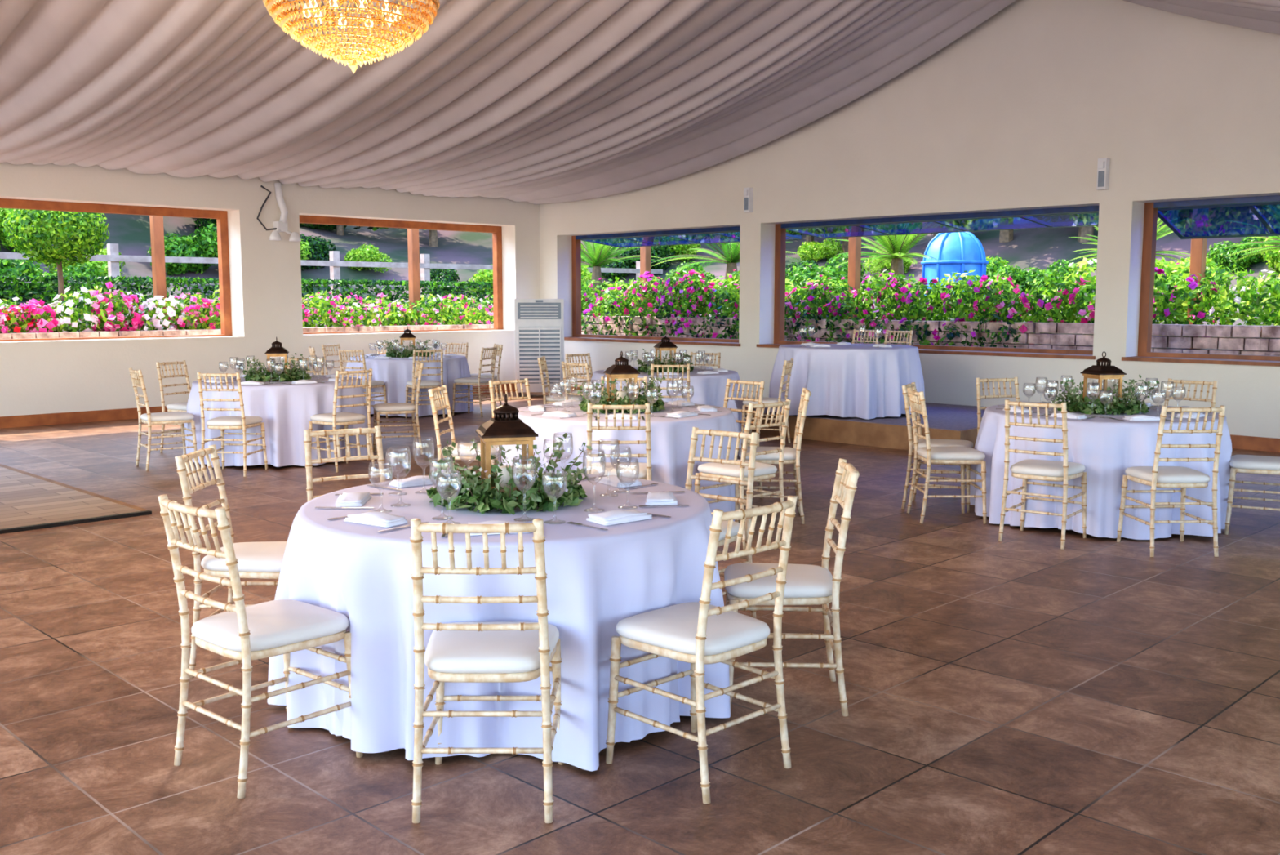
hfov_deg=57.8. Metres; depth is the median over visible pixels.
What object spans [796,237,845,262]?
shrub
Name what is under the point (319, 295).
flower bed
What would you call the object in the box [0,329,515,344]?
trim
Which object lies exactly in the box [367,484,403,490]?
knife
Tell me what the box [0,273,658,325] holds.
clipped hedge
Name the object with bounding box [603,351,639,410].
candle lantern
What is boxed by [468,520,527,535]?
folded napkin
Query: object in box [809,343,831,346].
folded napkin
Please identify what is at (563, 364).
dining chair
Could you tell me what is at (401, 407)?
dining chair
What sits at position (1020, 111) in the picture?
wall
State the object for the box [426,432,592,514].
floral centerpiece
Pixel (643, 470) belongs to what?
dining chair
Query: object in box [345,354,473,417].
tablecloth
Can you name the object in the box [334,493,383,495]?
fork
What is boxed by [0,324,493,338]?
stone wall
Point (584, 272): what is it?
shrub
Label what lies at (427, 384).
dining chair
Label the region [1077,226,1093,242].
tree
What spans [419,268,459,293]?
shrub
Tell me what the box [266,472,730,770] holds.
tablecloth
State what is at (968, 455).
dining chair
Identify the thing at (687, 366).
dining chair
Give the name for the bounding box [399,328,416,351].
candle lantern
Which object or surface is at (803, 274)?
shrub
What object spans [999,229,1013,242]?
tree
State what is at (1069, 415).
folded napkin
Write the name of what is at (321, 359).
dining chair
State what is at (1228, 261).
shrub
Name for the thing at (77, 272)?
shrub
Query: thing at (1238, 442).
baseboard
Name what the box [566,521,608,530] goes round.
fork
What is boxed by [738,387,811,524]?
dining chair
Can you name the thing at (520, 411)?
knife
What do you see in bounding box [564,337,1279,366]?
trim
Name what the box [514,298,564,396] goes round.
cooler
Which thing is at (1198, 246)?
wooden post
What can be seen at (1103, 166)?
wall speaker
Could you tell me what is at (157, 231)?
wooden post
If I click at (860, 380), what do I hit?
tablecloth
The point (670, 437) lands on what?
tablecloth
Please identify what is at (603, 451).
wine glass
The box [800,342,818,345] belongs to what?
folded napkin
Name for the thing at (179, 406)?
dining chair
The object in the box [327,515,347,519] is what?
fork
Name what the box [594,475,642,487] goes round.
folded napkin
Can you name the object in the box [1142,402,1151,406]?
folded napkin
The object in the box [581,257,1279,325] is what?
flower bed
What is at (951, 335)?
bushes
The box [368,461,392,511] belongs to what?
water goblet
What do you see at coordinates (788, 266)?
shrub
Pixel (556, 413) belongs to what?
folded napkin
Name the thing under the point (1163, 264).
shrub
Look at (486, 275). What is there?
shrub
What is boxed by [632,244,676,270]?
shrub
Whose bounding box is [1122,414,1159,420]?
folded napkin
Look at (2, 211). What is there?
shrub
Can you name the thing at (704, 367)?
folded napkin
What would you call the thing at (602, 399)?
wreath
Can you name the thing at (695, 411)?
fork
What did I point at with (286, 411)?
tablecloth
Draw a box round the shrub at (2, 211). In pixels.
[0,208,38,251]
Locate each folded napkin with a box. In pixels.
[206,378,225,382]
[210,376,231,379]
[240,380,265,384]
[291,379,317,383]
[325,373,346,377]
[328,377,345,380]
[335,491,371,506]
[343,510,408,527]
[365,353,379,355]
[374,355,392,359]
[388,475,439,487]
[408,355,426,359]
[436,355,451,357]
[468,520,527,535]
[528,404,545,410]
[542,410,577,417]
[552,400,582,405]
[586,509,652,525]
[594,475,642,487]
[607,413,638,419]
[645,490,677,505]
[658,371,679,375]
[665,410,697,417]
[666,400,694,405]
[693,365,712,369]
[696,370,718,373]
[697,404,716,411]
[713,368,728,371]
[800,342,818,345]
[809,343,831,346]
[836,341,850,344]
[872,343,892,346]
[1002,406,1032,412]
[1049,412,1087,418]
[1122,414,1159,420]
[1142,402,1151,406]
[1175,412,1204,417]
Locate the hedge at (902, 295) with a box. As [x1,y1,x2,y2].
[581,266,1219,344]
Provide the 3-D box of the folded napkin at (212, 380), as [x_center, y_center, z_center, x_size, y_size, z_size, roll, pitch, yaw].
[-4.018,-0.443,10.992,0.123,0.034,0.210,-5,8,-39]
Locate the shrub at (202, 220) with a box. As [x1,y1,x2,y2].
[194,217,217,233]
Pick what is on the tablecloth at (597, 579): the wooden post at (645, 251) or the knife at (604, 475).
the knife at (604, 475)
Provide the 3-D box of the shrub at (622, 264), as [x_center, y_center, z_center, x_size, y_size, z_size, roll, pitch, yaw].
[-0.726,-4.644,33.050,1.416,1.031,1.506,6,9,43]
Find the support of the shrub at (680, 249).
on the hillside
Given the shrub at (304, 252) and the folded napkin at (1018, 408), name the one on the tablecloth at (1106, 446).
the folded napkin at (1018, 408)
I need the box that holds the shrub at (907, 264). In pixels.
[862,249,913,274]
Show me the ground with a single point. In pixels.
(637, 332)
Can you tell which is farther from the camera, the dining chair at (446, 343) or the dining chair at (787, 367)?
the dining chair at (446, 343)
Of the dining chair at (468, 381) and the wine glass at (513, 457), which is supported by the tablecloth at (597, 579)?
the wine glass at (513, 457)
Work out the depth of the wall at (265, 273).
16.12 m
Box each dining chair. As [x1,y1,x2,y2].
[128,367,198,471]
[155,360,191,452]
[157,493,363,798]
[174,444,287,678]
[196,372,267,476]
[287,357,324,375]
[303,425,386,501]
[308,346,319,374]
[308,368,375,472]
[321,343,343,375]
[337,348,387,417]
[373,360,423,454]
[377,342,404,353]
[405,348,445,418]
[409,518,564,822]
[427,385,502,475]
[444,342,468,360]
[452,346,497,416]
[470,343,502,405]
[488,377,531,464]
[537,355,582,404]
[561,360,591,399]
[565,352,592,393]
[586,402,652,480]
[600,376,648,395]
[605,495,797,804]
[650,363,689,401]
[684,426,758,618]
[689,351,720,368]
[694,399,791,549]
[723,378,764,497]
[724,457,859,715]
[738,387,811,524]
[741,358,793,443]
[851,328,879,343]
[884,329,912,345]
[901,382,973,513]
[906,386,986,524]
[975,377,1020,434]
[998,399,1087,549]
[1116,404,1225,556]
[1164,377,1217,407]
[1224,454,1279,534]
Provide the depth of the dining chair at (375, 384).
14.85 m
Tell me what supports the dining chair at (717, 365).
on the floor
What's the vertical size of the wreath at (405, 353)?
0.290 m
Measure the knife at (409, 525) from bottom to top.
0.004 m
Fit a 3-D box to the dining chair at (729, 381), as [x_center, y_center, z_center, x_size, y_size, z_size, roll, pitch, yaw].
[0.674,0.097,9.057,0.504,0.923,0.440,-6,9,-43]
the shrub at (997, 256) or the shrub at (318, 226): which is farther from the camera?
the shrub at (318, 226)
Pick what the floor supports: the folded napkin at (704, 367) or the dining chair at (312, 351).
the dining chair at (312, 351)
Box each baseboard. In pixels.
[0,382,515,428]
[566,383,1279,452]
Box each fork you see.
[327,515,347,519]
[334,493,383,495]
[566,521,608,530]
[623,483,657,488]
[639,504,688,506]
[694,411,721,412]
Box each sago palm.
[581,240,666,311]
[650,230,806,314]
[832,233,938,309]
[1068,218,1190,263]
[1218,235,1279,260]
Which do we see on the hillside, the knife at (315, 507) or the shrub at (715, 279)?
the shrub at (715, 279)
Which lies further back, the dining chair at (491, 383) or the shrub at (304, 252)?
the shrub at (304, 252)
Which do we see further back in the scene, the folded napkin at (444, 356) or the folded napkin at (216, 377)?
the folded napkin at (444, 356)
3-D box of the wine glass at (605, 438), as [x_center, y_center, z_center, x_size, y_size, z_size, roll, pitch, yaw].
[-0.125,0.162,4.652,0.086,0.225,0.086,-6,9,-45]
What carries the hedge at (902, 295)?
on the hillside
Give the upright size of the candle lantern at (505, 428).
0.421 m
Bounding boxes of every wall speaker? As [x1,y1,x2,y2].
[743,187,753,212]
[1096,157,1110,190]
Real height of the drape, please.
2.138 m
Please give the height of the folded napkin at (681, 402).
0.034 m
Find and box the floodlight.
[256,182,301,241]
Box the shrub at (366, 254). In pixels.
[343,243,392,272]
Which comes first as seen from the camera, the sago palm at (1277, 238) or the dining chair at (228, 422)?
the dining chair at (228, 422)
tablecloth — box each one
[182,374,368,467]
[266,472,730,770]
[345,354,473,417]
[497,401,741,520]
[587,367,745,432]
[768,343,924,419]
[969,401,1231,539]
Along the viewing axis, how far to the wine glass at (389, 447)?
4.42 m
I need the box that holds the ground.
[637,332,1244,350]
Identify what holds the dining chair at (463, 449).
on the floor
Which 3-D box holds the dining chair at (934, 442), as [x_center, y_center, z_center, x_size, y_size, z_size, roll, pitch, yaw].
[2.223,0.138,8.685,0.504,0.923,0.440,3,7,24]
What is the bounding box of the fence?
[0,243,662,305]
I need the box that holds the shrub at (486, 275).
[468,269,493,296]
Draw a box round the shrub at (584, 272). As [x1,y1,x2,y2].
[581,263,604,297]
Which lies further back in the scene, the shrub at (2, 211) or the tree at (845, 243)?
the tree at (845, 243)
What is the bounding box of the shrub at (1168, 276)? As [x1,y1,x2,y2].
[1156,273,1217,313]
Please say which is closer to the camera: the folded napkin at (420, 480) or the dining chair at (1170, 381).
the folded napkin at (420, 480)
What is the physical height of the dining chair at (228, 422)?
0.923 m
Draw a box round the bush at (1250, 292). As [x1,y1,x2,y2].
[1195,263,1279,325]
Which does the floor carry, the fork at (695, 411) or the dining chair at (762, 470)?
the dining chair at (762, 470)
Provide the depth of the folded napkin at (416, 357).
15.41 m
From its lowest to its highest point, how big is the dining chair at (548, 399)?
0.923 m
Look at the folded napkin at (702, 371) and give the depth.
12.27 m
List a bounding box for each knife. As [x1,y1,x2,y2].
[315,506,373,508]
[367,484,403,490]
[377,521,429,532]
[520,410,548,411]
[576,475,608,479]
[622,509,671,517]
[630,490,684,493]
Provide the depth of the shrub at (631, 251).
32.85 m
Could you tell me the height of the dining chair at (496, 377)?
0.923 m
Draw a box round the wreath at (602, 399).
[573,371,666,413]
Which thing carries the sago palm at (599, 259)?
on the hillside
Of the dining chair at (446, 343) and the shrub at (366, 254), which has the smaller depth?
the dining chair at (446, 343)
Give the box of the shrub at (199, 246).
[146,222,217,275]
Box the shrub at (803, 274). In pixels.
[785,253,867,303]
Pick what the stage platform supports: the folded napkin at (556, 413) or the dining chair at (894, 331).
the dining chair at (894, 331)
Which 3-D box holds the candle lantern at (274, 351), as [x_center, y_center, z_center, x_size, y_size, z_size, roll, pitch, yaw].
[-3.550,-0.676,11.344,0.216,0.421,0.216,-2,7,-14]
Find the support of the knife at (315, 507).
on the tablecloth at (597, 579)
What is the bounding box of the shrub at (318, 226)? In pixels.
[299,222,346,231]
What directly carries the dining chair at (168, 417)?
on the floor
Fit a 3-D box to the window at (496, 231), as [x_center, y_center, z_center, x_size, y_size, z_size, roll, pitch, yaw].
[-3.780,-2.385,18.372,3.950,1.750,0.120,-6,9,-45]
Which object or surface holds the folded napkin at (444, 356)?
on the tablecloth at (395, 372)
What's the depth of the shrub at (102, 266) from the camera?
25.18 m
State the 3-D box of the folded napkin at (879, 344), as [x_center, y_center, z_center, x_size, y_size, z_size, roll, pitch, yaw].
[2.742,-0.926,13.088,0.123,0.034,0.210,-3,7,-27]
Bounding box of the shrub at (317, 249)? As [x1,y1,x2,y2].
[299,233,337,270]
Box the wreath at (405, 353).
[382,337,433,357]
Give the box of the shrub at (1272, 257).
[1260,236,1279,275]
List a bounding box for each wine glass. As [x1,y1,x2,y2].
[387,447,411,506]
[413,437,434,493]
[429,456,453,519]
[511,457,536,520]
[582,450,605,511]
[598,438,619,495]
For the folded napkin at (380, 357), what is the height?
0.034 m
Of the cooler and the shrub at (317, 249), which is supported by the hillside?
the shrub at (317, 249)
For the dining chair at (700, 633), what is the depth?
3.73 m
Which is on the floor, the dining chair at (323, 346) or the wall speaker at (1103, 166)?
the dining chair at (323, 346)
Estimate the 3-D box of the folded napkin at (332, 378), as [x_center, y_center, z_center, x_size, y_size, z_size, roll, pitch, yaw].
[-2.953,-0.478,11.307,0.123,0.034,0.210,0,6,1]
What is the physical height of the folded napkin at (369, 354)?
0.034 m
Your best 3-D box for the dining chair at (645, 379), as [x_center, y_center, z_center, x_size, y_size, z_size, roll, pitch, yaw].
[-0.130,0.063,9.362,0.441,0.923,0.504,0,6,0]
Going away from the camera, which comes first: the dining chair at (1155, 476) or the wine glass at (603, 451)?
the wine glass at (603, 451)
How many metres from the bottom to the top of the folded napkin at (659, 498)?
0.034 m
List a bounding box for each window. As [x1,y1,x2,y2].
[0,198,231,341]
[299,214,502,334]
[571,226,801,342]
[773,205,1098,354]
[1137,195,1279,360]
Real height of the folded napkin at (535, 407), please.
0.034 m
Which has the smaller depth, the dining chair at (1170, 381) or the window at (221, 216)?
the dining chair at (1170, 381)
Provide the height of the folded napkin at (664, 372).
0.034 m
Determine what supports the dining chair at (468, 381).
on the floor
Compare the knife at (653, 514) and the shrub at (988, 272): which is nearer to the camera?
the knife at (653, 514)
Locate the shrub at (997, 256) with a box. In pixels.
[986,254,1019,277]
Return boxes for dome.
[920,231,988,296]
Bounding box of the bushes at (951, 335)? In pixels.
[581,297,1021,347]
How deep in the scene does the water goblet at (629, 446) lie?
4.74 m
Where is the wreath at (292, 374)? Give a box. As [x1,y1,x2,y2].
[237,352,311,382]
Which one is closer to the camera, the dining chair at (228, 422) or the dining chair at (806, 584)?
the dining chair at (806, 584)
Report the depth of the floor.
4.42 m
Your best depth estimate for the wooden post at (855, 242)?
18.59 m
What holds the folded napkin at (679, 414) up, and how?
on the tablecloth at (670, 437)
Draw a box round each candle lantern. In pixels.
[264,337,288,380]
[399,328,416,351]
[475,393,538,504]
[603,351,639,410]
[653,333,677,372]
[1080,351,1126,407]
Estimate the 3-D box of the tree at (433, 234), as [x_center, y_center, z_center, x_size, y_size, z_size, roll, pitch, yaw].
[-6.016,-7.485,35.138,5.686,5.414,3.428,2,7,20]
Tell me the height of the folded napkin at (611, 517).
0.034 m
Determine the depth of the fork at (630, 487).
4.86 m
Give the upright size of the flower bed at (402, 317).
0.974 m
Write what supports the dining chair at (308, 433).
on the floor
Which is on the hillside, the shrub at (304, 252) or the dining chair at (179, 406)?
the shrub at (304, 252)
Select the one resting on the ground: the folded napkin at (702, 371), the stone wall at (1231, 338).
the stone wall at (1231, 338)
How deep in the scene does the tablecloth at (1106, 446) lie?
7.53 m
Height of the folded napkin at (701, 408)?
0.034 m
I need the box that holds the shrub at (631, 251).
[613,246,660,269]
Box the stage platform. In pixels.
[745,402,984,449]
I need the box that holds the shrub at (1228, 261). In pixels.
[1206,235,1268,273]
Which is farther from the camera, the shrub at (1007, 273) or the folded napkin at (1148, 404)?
the shrub at (1007, 273)
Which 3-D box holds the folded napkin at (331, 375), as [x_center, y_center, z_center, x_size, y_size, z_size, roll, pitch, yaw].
[-3.093,-0.527,11.752,0.123,0.034,0.210,-6,9,-44]
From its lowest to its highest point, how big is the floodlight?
0.807 m
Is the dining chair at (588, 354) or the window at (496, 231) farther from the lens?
the window at (496, 231)
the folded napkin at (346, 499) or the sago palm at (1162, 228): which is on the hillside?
the sago palm at (1162, 228)
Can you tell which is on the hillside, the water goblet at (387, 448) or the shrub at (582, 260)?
the shrub at (582, 260)
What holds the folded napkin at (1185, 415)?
on the tablecloth at (1106, 446)
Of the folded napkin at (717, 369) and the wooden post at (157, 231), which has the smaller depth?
the folded napkin at (717, 369)
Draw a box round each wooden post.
[149,215,168,328]
[407,228,420,324]
[640,246,650,333]
[847,236,861,319]
[1186,238,1207,324]
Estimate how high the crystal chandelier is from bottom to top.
2.185 m
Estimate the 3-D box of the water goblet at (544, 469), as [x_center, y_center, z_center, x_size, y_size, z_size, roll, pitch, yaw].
[-0.301,0.244,4.090,0.090,0.185,0.090,-6,9,-45]
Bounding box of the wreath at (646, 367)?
[632,348,693,373]
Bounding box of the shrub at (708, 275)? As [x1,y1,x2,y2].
[664,260,717,281]
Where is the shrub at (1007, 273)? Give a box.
[991,264,1031,294]
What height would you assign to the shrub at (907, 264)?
0.733 m
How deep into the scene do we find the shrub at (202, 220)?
31.14 m
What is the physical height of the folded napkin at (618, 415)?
0.034 m
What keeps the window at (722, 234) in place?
in the wall at (1020, 111)
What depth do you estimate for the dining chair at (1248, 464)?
7.65 m
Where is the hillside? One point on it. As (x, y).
(1039, 248)
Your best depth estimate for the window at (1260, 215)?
12.93 m
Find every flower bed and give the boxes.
[0,281,221,333]
[0,288,593,331]
[302,294,493,329]
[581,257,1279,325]
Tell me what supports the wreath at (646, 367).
on the tablecloth at (707, 388)
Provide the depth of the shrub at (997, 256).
26.12 m
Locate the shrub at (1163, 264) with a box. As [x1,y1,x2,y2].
[1155,257,1217,288]
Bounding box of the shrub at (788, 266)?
[785,258,818,284]
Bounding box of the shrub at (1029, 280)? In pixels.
[1015,258,1079,295]
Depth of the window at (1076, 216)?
15.27 m
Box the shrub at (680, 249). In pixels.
[667,244,701,262]
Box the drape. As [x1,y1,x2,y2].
[0,0,1279,204]
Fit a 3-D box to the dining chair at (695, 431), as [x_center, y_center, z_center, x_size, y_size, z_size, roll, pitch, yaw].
[0.272,0.486,5.531,0.440,0.923,0.504,5,8,39]
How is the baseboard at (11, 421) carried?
attached to the wall at (265, 273)
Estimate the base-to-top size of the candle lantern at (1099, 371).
0.421 m
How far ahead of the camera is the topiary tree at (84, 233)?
17.00 m
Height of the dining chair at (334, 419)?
0.923 m
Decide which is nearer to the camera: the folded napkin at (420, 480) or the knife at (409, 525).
the knife at (409, 525)
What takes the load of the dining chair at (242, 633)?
on the floor
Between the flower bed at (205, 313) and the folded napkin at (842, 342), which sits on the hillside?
the flower bed at (205, 313)
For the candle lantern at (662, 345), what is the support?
on the tablecloth at (707, 388)
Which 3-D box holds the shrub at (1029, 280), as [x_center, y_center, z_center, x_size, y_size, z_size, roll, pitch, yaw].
[8.905,-3.194,25.410,1.455,1.018,1.422,2,7,18]
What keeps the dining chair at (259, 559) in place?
on the floor
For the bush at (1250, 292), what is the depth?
13.92 m
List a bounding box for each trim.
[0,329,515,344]
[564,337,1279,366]
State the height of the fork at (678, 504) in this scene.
0.003 m
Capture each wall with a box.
[0,161,540,416]
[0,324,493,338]
[539,0,1279,438]
[581,315,1279,355]
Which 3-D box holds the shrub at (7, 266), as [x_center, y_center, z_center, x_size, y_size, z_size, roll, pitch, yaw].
[-13.419,-3.164,23.951,2.026,1.418,1.979,-4,7,-30]
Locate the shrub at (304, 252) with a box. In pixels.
[300,235,311,259]
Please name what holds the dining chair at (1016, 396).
on the floor
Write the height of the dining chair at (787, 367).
0.923 m
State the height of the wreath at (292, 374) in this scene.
0.282 m
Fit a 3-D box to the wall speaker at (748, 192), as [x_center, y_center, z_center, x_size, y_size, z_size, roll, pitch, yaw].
[1.527,-3.221,16.419,0.120,0.340,0.100,-6,9,-45]
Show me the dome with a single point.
(959, 251)
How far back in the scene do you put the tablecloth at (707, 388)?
12.11 m
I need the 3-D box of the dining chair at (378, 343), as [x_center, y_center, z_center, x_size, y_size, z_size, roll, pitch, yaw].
[-3.612,-0.780,17.003,0.440,0.923,0.504,-3,7,-23]
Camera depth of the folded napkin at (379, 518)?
4.07 m
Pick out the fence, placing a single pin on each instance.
(113, 256)
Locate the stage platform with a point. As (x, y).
(945, 421)
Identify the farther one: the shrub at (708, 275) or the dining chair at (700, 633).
the shrub at (708, 275)
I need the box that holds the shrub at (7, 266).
[0,258,43,299]
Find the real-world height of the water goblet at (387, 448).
0.185 m
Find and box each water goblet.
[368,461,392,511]
[385,448,408,494]
[435,470,462,523]
[542,469,567,523]
[609,446,631,492]
[615,458,639,508]
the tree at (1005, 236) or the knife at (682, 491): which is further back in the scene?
the tree at (1005, 236)
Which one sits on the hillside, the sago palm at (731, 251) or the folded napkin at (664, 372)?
the sago palm at (731, 251)
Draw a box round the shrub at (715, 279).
[679,276,724,305]
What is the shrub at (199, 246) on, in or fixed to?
on the hillside
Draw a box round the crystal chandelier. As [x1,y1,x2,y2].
[262,0,439,73]
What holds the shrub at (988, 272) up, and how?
on the hillside
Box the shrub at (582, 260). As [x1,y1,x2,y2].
[581,243,589,266]
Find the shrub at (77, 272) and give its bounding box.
[35,262,104,302]
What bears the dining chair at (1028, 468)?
on the floor
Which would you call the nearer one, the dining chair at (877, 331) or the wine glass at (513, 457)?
the wine glass at (513, 457)
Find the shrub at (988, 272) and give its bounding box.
[973,257,1012,300]
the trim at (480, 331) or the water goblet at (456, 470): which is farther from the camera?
the trim at (480, 331)
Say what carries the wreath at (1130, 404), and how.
on the tablecloth at (1106, 446)
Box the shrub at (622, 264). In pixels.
[586,247,632,280]
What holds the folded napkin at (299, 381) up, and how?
on the tablecloth at (286, 411)
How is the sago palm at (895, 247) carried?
on the hillside
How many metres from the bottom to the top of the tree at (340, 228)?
4.088 m
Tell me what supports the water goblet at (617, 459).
on the tablecloth at (597, 579)
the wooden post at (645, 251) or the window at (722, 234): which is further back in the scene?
the wooden post at (645, 251)
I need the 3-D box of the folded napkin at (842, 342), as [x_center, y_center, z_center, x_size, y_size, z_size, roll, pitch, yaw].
[2.436,-1.007,13.821,0.123,0.034,0.210,3,7,28]
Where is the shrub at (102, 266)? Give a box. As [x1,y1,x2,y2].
[43,240,124,287]
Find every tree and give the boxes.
[0,208,109,314]
[336,225,362,235]
[367,226,438,247]
[786,230,848,257]
[805,234,813,244]
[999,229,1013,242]
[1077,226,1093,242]
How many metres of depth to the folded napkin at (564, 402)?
8.65 m
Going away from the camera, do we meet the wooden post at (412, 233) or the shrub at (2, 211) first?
the wooden post at (412, 233)
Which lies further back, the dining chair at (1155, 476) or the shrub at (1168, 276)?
the shrub at (1168, 276)
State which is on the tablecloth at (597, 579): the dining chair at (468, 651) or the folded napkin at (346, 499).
the folded napkin at (346, 499)
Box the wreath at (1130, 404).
[1048,374,1159,414]
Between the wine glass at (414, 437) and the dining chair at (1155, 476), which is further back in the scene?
the dining chair at (1155, 476)
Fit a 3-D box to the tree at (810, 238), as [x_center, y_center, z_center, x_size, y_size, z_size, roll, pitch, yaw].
[5.079,-7.012,34.387,4.116,4.536,3.204,5,8,37]
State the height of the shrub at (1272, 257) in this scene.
1.264 m
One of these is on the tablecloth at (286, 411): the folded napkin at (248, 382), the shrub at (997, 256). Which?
the folded napkin at (248, 382)
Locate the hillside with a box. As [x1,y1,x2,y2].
[0,212,1279,338]
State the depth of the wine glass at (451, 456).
4.16 m
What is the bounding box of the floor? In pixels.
[0,391,1279,854]
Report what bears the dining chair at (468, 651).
on the floor

